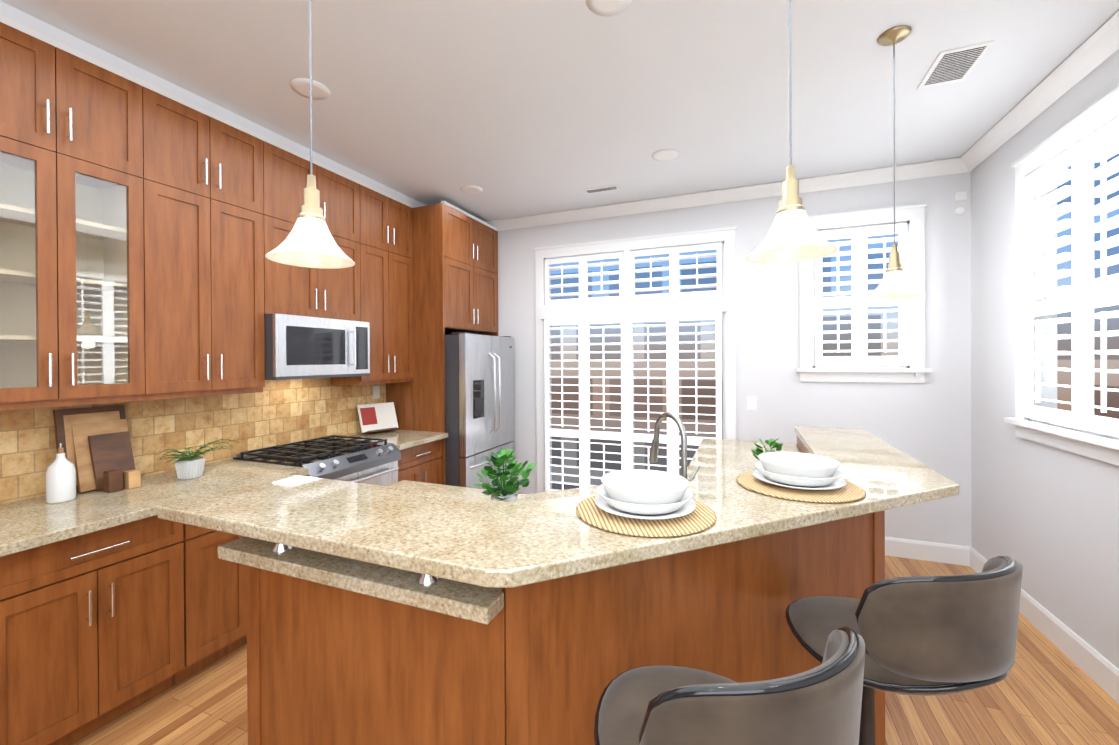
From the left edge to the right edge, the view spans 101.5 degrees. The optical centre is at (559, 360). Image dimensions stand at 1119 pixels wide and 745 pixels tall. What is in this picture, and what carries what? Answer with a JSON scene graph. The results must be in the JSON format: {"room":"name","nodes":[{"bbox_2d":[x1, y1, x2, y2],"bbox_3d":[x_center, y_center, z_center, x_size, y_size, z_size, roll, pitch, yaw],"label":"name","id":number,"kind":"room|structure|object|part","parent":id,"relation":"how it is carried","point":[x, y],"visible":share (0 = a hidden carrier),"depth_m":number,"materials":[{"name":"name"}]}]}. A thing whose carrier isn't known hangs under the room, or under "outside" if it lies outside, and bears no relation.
{"room":"kitchen","nodes":[
{"label":"kitchen","id":0,"kind":"room"},
{"bbox_2d":[0,1,163,184],"bbox_3d":[-2.316,-1.173,2.025,0.327,0.553,0.732,0,0,22],"label":"upper cabinet","id":1,"kind":"object","parent":0,"relation":"attached to","point":[72,109],"depth_m":2.02,"materials":[{"name":"brown wood"}]},
{"bbox_2d":[88,177,275,396],"bbox_3d":[-2.082,-0.397,2.594,0.327,1.124,0.726,0,0,22],"label":"upper cabinet","id":2,"kind":"object","parent":0,"relation":"attached to","point":[146,221],"depth_m":2.37,"materials":[{"name":"brown wood"}]},
{"bbox_2d":[164,79,275,216],"bbox_3d":[-2.086,-1.176,2.591,0.327,0.553,0.726,0,0,22],"label":"upper cabinet","id":3,"kind":"object","parent":0,"relation":"attached to","point":[216,153],"depth_m":2.57,"materials":[{"name":"brown wood"}]},
{"bbox_2d":[276,221,355,320],"bbox_3d":[-1.826,-0.628,3.228,0.327,0.669,0.761,0,0,22],"label":"upper cabinet","id":4,"kind":"object","parent":0,"relation":"attached to","point":[300,291],"depth_m":3.16,"materials":[{"name":"brown wood"}]},
{"bbox_2d":[264,313,369,379],"bbox_3d":[-1.762,-0.087,3.205,0.460,0.408,0.754,0,0,22],"label":"microwave","id":5,"kind":"object","parent":4,"relation":"attached to","point":[301,347],"visible":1,"depth_m":3.04,"materials":[{"name":"grey metal"}]},
{"bbox_2d":[276,133,367,244],"bbox_3d":[-1.829,-1.180,3.226,0.327,0.553,0.879,0,0,22],"label":"upper cabinet","id":6,"kind":"object","parent":0,"relation":"attached to","point":[343,190],"depth_m":3.25,"materials":[{"name":"brown wood"}]},
{"bbox_2d":[331,245,415,384],"bbox_3d":[-1.581,-0.404,3.833,0.327,1.124,0.661,0,0,22],"label":"upper cabinet","id":7,"kind":"object","parent":0,"relation":"attached to","point":[385,282],"depth_m":3.77,"materials":[{"name":"brown wood"}]},
{"bbox_2d":[368,177,415,260],"bbox_3d":[-1.585,-1.184,3.830,0.327,0.553,0.661,0,0,22],"label":"upper cabinet","id":8,"kind":"object","parent":0,"relation":"attached to","point":[391,213],"depth_m":3.83,"materials":[{"name":"brown wood"}]},
{"bbox_2d":[0,0,1118,221],"bbox_3d":[-0.518,-1.506,0.759,4.860,0.100,7.740,0,0,22],"label":"ceiling","id":9,"kind":"structure","parent":0,"point":[515,108],"depth_m":2.38,"materials":[{"name":"white paint"}]},
{"bbox_2d":[265,0,354,268],"bbox_3d":[-0.689,-0.867,1.263,0.220,1.179,0.220,0,0,22],"label":"pendant light","id":10,"kind":"object","parent":9,"relation":"hanging from","point":[309,241],"visible":1,"depth_m":1.25,"materials":[{"name":"white glass"}]},
{"bbox_2d":[290,78,330,99],"bbox_3d":[-1.333,-1.453,2.449,0.190,0.009,0.190,0,0,22],"label":"recessed light","id":11,"kind":"object","parent":9,"relation":"in","point":[301,87],"visible":0.85,"depth_m":2.44,"materials":[{"name":"white"}]},
{"bbox_2d":[460,185,482,193],"bbox_3d":[-0.753,-1.461,3.907,0.190,0.009,0.190,0,0,22],"label":"recessed light","id":12,"kind":"object","parent":9,"relation":"in","point":[470,189],"visible":1,"depth_m":3.88,"materials":[{"name":"white"}]},
{"bbox_2d":[583,184,620,194],"bbox_3d":[0.363,-1.468,3.919,0.300,0.009,0.110,0,0,22],"label":"ceiling vent","id":13,"kind":"object","parent":9,"relation":"in","point":[602,189],"visible":1,"depth_m":3.91,"materials":[{"name":"white metal"}]},
{"bbox_2d":[586,0,631,15],"bbox_3d":[0.200,-1.458,1.838,0.190,0.009,0.190,0,0,22],"label":"recessed light","id":14,"kind":"object","parent":9,"relation":"in","point":[606,7],"visible":1,"depth_m":1.88,"materials":[{"name":"white"}]},
{"bbox_2d":[652,149,678,160],"bbox_3d":[0.756,-1.467,3.264,0.190,0.009,0.190,0,0,22],"label":"recessed light","id":15,"kind":"object","parent":9,"relation":"in","point":[665,154],"visible":1,"depth_m":3.25,"materials":[{"name":"white"}]},
{"bbox_2d":[746,0,838,262],"bbox_3d":[0.616,-0.873,1.220,0.220,1.179,0.220,0,0,22],"label":"pendant light","id":16,"kind":"object","parent":9,"relation":"hanging from","point":[793,235],"visible":1,"depth_m":1.20,"materials":[{"name":"white glass"}]},
{"bbox_2d":[866,25,924,299],"bbox_3d":[1.514,-0.881,2.065,0.220,1.179,0.220,0,0,22],"label":"pendant light","id":17,"kind":"object","parent":9,"relation":"hanging from","point":[895,283],"visible":1,"depth_m":2.05,"materials":[{"name":"white glass"}]},
{"bbox_2d":[917,41,993,89],"bbox_3d":[1.968,-1.470,2.288,0.200,0.009,0.320,0,0,22],"label":"ceiling vent","id":18,"kind":"object","parent":9,"relation":"in","point":[953,65],"visible":1,"depth_m":2.27,"materials":[{"name":"white metal"}]},
{"bbox_2d":[71,555,1118,744],"bbox_3d":[-0.501,1.594,0.770,4.860,0.100,7.740,0,0,22],"label":"floor","id":19,"kind":"structure","parent":0,"point":[1046,691],"depth_m":2.00,"materials":[{"name":"brown wood"}]},
{"bbox_2d":[0,557,15,744],"bbox_3d":[-2.394,1.114,1.398,0.637,0.874,0.735,0,0,22],"label":"base cabinet","id":20,"kind":"object","parent":19,"relation":"on","point":[7,646],"depth_m":1.63,"materials":[{"name":"brown wood"}]},
{"bbox_2d":[12,517,203,744],"bbox_3d":[-2.163,1.111,1.969,0.637,0.874,0.744,0,0,22],"label":"base cabinet","id":21,"kind":"object","parent":19,"relation":"on","point":[103,624],"depth_m":1.87,"materials":[{"name":"brown wood"}]},
{"bbox_2d":[0,459,307,556],"bbox_3d":[-2.258,0.656,1.660,0.696,0.040,2.480,0,0,22],"label":"countertop","id":22,"kind":"structure","parent":21,"relation":"on","point":[32,523],"depth_m":1.94,"materials":[{"name":"beige stone"}]},
{"bbox_2d":[45,443,75,503],"bbox_3d":[-2.256,0.503,2.068,0.094,0.261,0.094,0,0,22],"label":"ceramic bottle","id":23,"kind":"object","parent":22,"relation":"on","point":[60,478],"visible":1,"depth_m":2.04,"materials":[{"name":"white ceramic"}]},
{"bbox_2d":[53,405,135,492],"bbox_3d":[-2.288,0.431,2.264,0.148,0.400,0.260,0,0,22],"label":"cutting boards","id":24,"kind":"object","parent":22,"relation":"on","point":[95,442],"visible":0.71,"depth_m":2.24,"materials":[{"name":"brown wood"}]},
{"bbox_2d":[103,469,125,492],"bbox_3d":[-2.166,0.583,2.219,0.055,0.099,0.055,0,0,22],"label":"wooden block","id":25,"kind":"object","parent":22,"relation":"on","point":[115,480],"depth_m":2.20,"materials":[{"name":"brown wood"}]},
{"bbox_2d":[126,470,140,488],"bbox_3d":[-2.129,0.590,2.276,0.050,0.084,0.050,0,0,22],"label":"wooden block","id":26,"kind":"object","parent":22,"relation":"on","point":[133,477],"depth_m":2.26,"materials":[{"name":"brown wood"}]},
{"bbox_2d":[155,439,239,479],"bbox_3d":[-1.966,0.533,2.493,0.364,0.193,0.354,0,0,22],"label":"fern plant","id":27,"kind":"object","parent":22,"relation":"on","point":[188,466],"visible":1,"depth_m":2.44,"materials":[{"name":"green plant"}]},
{"bbox_2d":[204,528,246,667],"bbox_3d":[-1.944,1.108,2.510,0.637,0.874,0.669,0,0,22],"label":"base cabinet","id":28,"kind":"object","parent":19,"relation":"on","point":[225,594],"depth_m":2.30,"materials":[{"name":"brown wood"}]},
{"bbox_2d":[233,435,400,485],"bbox_3d":[-1.625,1.053,3.156,0.721,0.935,0.756,0,0,22],"label":"gas range","id":29,"kind":"object","parent":19,"relation":"on","point":[366,461],"visible":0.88,"depth_m":3.06,"materials":[{"name":"grey metal"}]},
{"bbox_2d":[398,441,443,484],"bbox_3d":[-1.418,1.100,3.808,0.637,0.874,0.593,0,0,22],"label":"base cabinet","id":30,"kind":"object","parent":19,"relation":"on","point":[425,463],"depth_m":3.73,"materials":[{"name":"brown wood"}]},
{"bbox_2d":[341,429,447,448],"bbox_3d":[-1.393,0.643,3.795,0.696,0.040,0.598,0,0,22],"label":"countertop","id":31,"kind":"structure","parent":30,"relation":"on","point":[401,438],"depth_m":3.76,"materials":[{"name":"beige stone"}]},
{"bbox_2d":[357,402,398,433],"bbox_3d":[-1.561,0.496,3.952,0.140,0.250,0.330,0,0,40],"label":"cookbook","id":32,"kind":"object","parent":31,"relation":"on","point":[377,417],"visible":1,"depth_m":3.94,"materials":[{"name":"white paper"}]},
{"bbox_2d":[445,332,514,489],"bbox_3d":[-0.990,0.640,4.474,0.901,1.779,0.890,0,0,22],"label":"refrigerator","id":33,"kind":"object","parent":19,"relation":"on","point":[479,398],"visible":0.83,"depth_m":4.08,"materials":[{"name":"grey metal"}]},
{"bbox_2d":[246,568,884,744],"bbox_3d":[0.367,1.077,2.306,2.040,0.907,2.496,0,0,22],"label":"base cabinet","id":34,"kind":"object","parent":19,"relation":"on","point":[326,666],"depth_m":1.30,"materials":[{"name":"brown wood"}]},
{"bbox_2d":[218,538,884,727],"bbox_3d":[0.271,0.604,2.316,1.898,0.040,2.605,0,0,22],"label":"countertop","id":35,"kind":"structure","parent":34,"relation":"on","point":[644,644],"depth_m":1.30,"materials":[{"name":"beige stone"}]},
{"bbox_2d":[158,420,958,659],"bbox_3d":[0.145,0.485,2.347,2.978,0.040,2.680,0,0,22],"label":"countertop","id":36,"kind":"structure","parent":34,"relation":"on","point":[734,580],"depth_m":1.45,"materials":[{"name":"beige stone"}]},
{"bbox_2d":[473,448,535,502],"bbox_3d":[-0.195,0.463,1.734,0.237,0.250,0.236,0,0,22],"label":"plant","id":37,"kind":"object","parent":36,"relation":"on","point":[505,492],"depth_m":1.72,"materials":[{"name":"green plant"}]},
{"bbox_2d":[576,469,715,536],"bbox_3d":[0.262,0.417,1.415,0.424,0.098,0.424,0,0,22],"label":"place setting","id":38,"kind":"object","parent":36,"relation":"on","point":[644,503],"visible":1,"depth_m":1.32,"materials":[{"name":"white ceramic"}]},
{"bbox_2d":[751,438,782,461],"bbox_3d":[1.004,0.471,2.169,0.175,0.217,0.185,0,0,22],"label":"plant","id":39,"kind":"object","parent":36,"relation":"on","point":[771,442],"depth_m":2.17,"materials":[{"name":"green plant"}]},
{"bbox_2d":[736,452,865,502],"bbox_3d":[0.882,0.413,1.692,0.424,0.098,0.424,0,0,22],"label":"place setting","id":40,"kind":"object","parent":36,"relation":"on","point":[803,477],"visible":1,"depth_m":1.61,"materials":[{"name":"white ceramic"}]},
{"bbox_2d":[594,626,864,744],"bbox_3d":[0.305,1.005,0.912,0.517,1.064,0.513,0,0,22],"label":"bar stool","id":41,"kind":"object","parent":19,"relation":"on","point":[821,704],"visible":1,"depth_m":0.69,"materials":[{"name":"grey leather"}]},
{"bbox_3d":[0.295,0.770,0.934,0.482,0.119,0.477,0,0,22],"label":"seat","id":42,"kind":"part","parent":41,"relation":"part of","materials":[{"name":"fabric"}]},
{"bbox_2d":[785,555,1022,744],"bbox_3d":[0.907,1.001,1.246,0.508,1.064,0.523,0,0,22],"label":"bar stool","id":43,"kind":"object","parent":19,"relation":"on","point":[934,635],"visible":0.94,"depth_m":1.02,"materials":[{"name":"grey leather"}]},
{"bbox_3d":[0.894,0.765,1.266,0.470,0.119,0.492,0,0,22],"label":"seat","id":44,"kind":"part","parent":43,"relation":"part of","materials":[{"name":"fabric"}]},
{"bbox_2d":[498,172,971,546],"bbox_3d":[0.921,0.023,4.296,4.860,3.000,0.120,0,0,22],"label":"wall","id":45,"kind":"structure","parent":0,"point":[927,423],"depth_m":3.75,"materials":[{"name":"white paint"}]},
{"bbox_2d":[416,200,497,336],"bbox_3d":[-1.131,-0.879,4.522,0.647,1.173,0.915,0,0,22],"label":"upper cabinet","id":46,"kind":"object","parent":45,"relation":"attached to","point":[457,251],"depth_m":4.13,"materials":[{"name":"brown wood"}]},
{"bbox_2d":[534,226,736,492],"bbox_3d":[0.656,0.183,4.347,1.930,2.682,0.225,0,0,22],"label":"door unit","id":47,"kind":"structure","parent":45,"relation":"in","point":[627,308],"depth_m":4.29,"materials":[{"name":"white wood"}]},
{"bbox_2d":[485,157,956,230],"bbox_3d":[0.817,-1.429,4.214,4.500,0.095,0.095,0,0,22],"label":"crown molding","id":48,"kind":"structure","parent":45,"relation":"attached to","point":[948,166],"depth_m":3.92,"materials":[{"name":"white wood"}]},
{"bbox_2d":[747,396,756,409],"bbox_3d":[1.656,0.363,3.930,0.075,0.115,0.008,0,0,22],"label":"switch plate","id":49,"kind":"object","parent":45,"relation":"attached to","point":[751,402],"visible":1,"depth_m":3.93,"materials":[{"name":"white plastic"}]},
{"bbox_2d":[796,204,931,382],"bbox_3d":[2.390,-0.508,3.654,0.900,1.352,0.200,0,0,22],"label":"window","id":50,"kind":"structure","parent":45,"relation":"in","point":[859,365],"depth_m":3.60,"materials":[{"name":"white wood"}]},
{"bbox_2d":[885,537,968,565],"bbox_3d":[2.284,1.448,3.679,1.580,0.140,0.016,0,0,22],"label":"baseboard","id":51,"kind":"structure","parent":45,"relation":"attached to","point":[897,547],"depth_m":3.47,"materials":[{"name":"white"}]},
{"bbox_2d":[954,191,966,214],"bbox_3d":[2.966,-1.163,3.379,0.067,0.162,0.030,0,0,22],"label":"sensor","id":52,"kind":"object","parent":45,"relation":"attached to","point":[960,196],"visible":1,"depth_m":3.37,"materials":[{"name":"white plastic"}]},
{"bbox_2d":[971,49,1118,668],"bbox_3d":[1.687,0.036,-0.125,0.120,3.000,7.500,0,0,22],"label":"wall","id":53,"kind":"structure","parent":0,"point":[1046,516],"depth_m":2.71,"materials":[{"name":"white paint"}]},
{"bbox_2d":[957,11,1118,172],"bbox_3d":[1.579,-1.416,-0.090,0.095,0.095,7.500,0,0,22],"label":"crown molding","id":54,"kind":"structure","parent":53,"relation":"attached to","point":[1100,45],"depth_m":2.41,"materials":[{"name":"white wood"}]},
{"bbox_2d":[969,547,1118,703],"bbox_3d":[1.632,1.466,-0.094,0.016,0.140,7.500,0,0,22],"label":"baseboard","id":55,"kind":"structure","parent":53,"relation":"attached to","point":[1099,669],"depth_m":2.35,"materials":[{"name":"white wood"}]},
{"bbox_2d":[1004,87,1118,465],"bbox_3d":[2.590,-0.369,2.215,0.200,1.662,1.260,0,0,22],"label":"window","id":56,"kind":"structure","parent":53,"relation":"in","point":[1084,142],"depth_m":2.31,"materials":[{"name":"white wood"}]},
{"bbox_3d":[-2.706,0.052,1.654,0.120,3.000,7.500,0,0,22],"label":"wall","id":57,"kind":"structure","parent":0,"visible":0},
{"bbox_2d":[0,383,385,503],"bbox_3d":[-2.323,0.415,2.421,0.012,0.436,3.845,0,0,22],"label":"tile backsplash","id":58,"kind":"structure","parent":57,"relation":"attached to","point":[271,417],"depth_m":2.76,"materials":[{"name":"tile"}]},
{"bbox_2d":[373,385,379,398],"bbox_3d":[-1.638,0.280,4.090,0.004,0.115,0.075,0,0,22],"label":"outlet","id":59,"kind":"object","parent":58,"relation":"attached to","point":[376,392],"visible":1,"depth_m":4.09,"materials":[{"name":"white plastic"}]},
{"bbox_2d":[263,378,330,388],"bbox_3d":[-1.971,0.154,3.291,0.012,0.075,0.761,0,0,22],"label":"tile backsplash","id":60,"kind":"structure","parent":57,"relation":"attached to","point":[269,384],"depth_m":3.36,"materials":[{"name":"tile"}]},
{"label":"outside","id":61,"kind":"structure","parent":0,"visible":0},
{"bbox_2d":[551,153,1118,489],"bbox_3d":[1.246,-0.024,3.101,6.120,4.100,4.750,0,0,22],"label":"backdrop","id":62,"kind":"structure","parent":61,"point":[1064,378],"depth_m":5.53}
]}

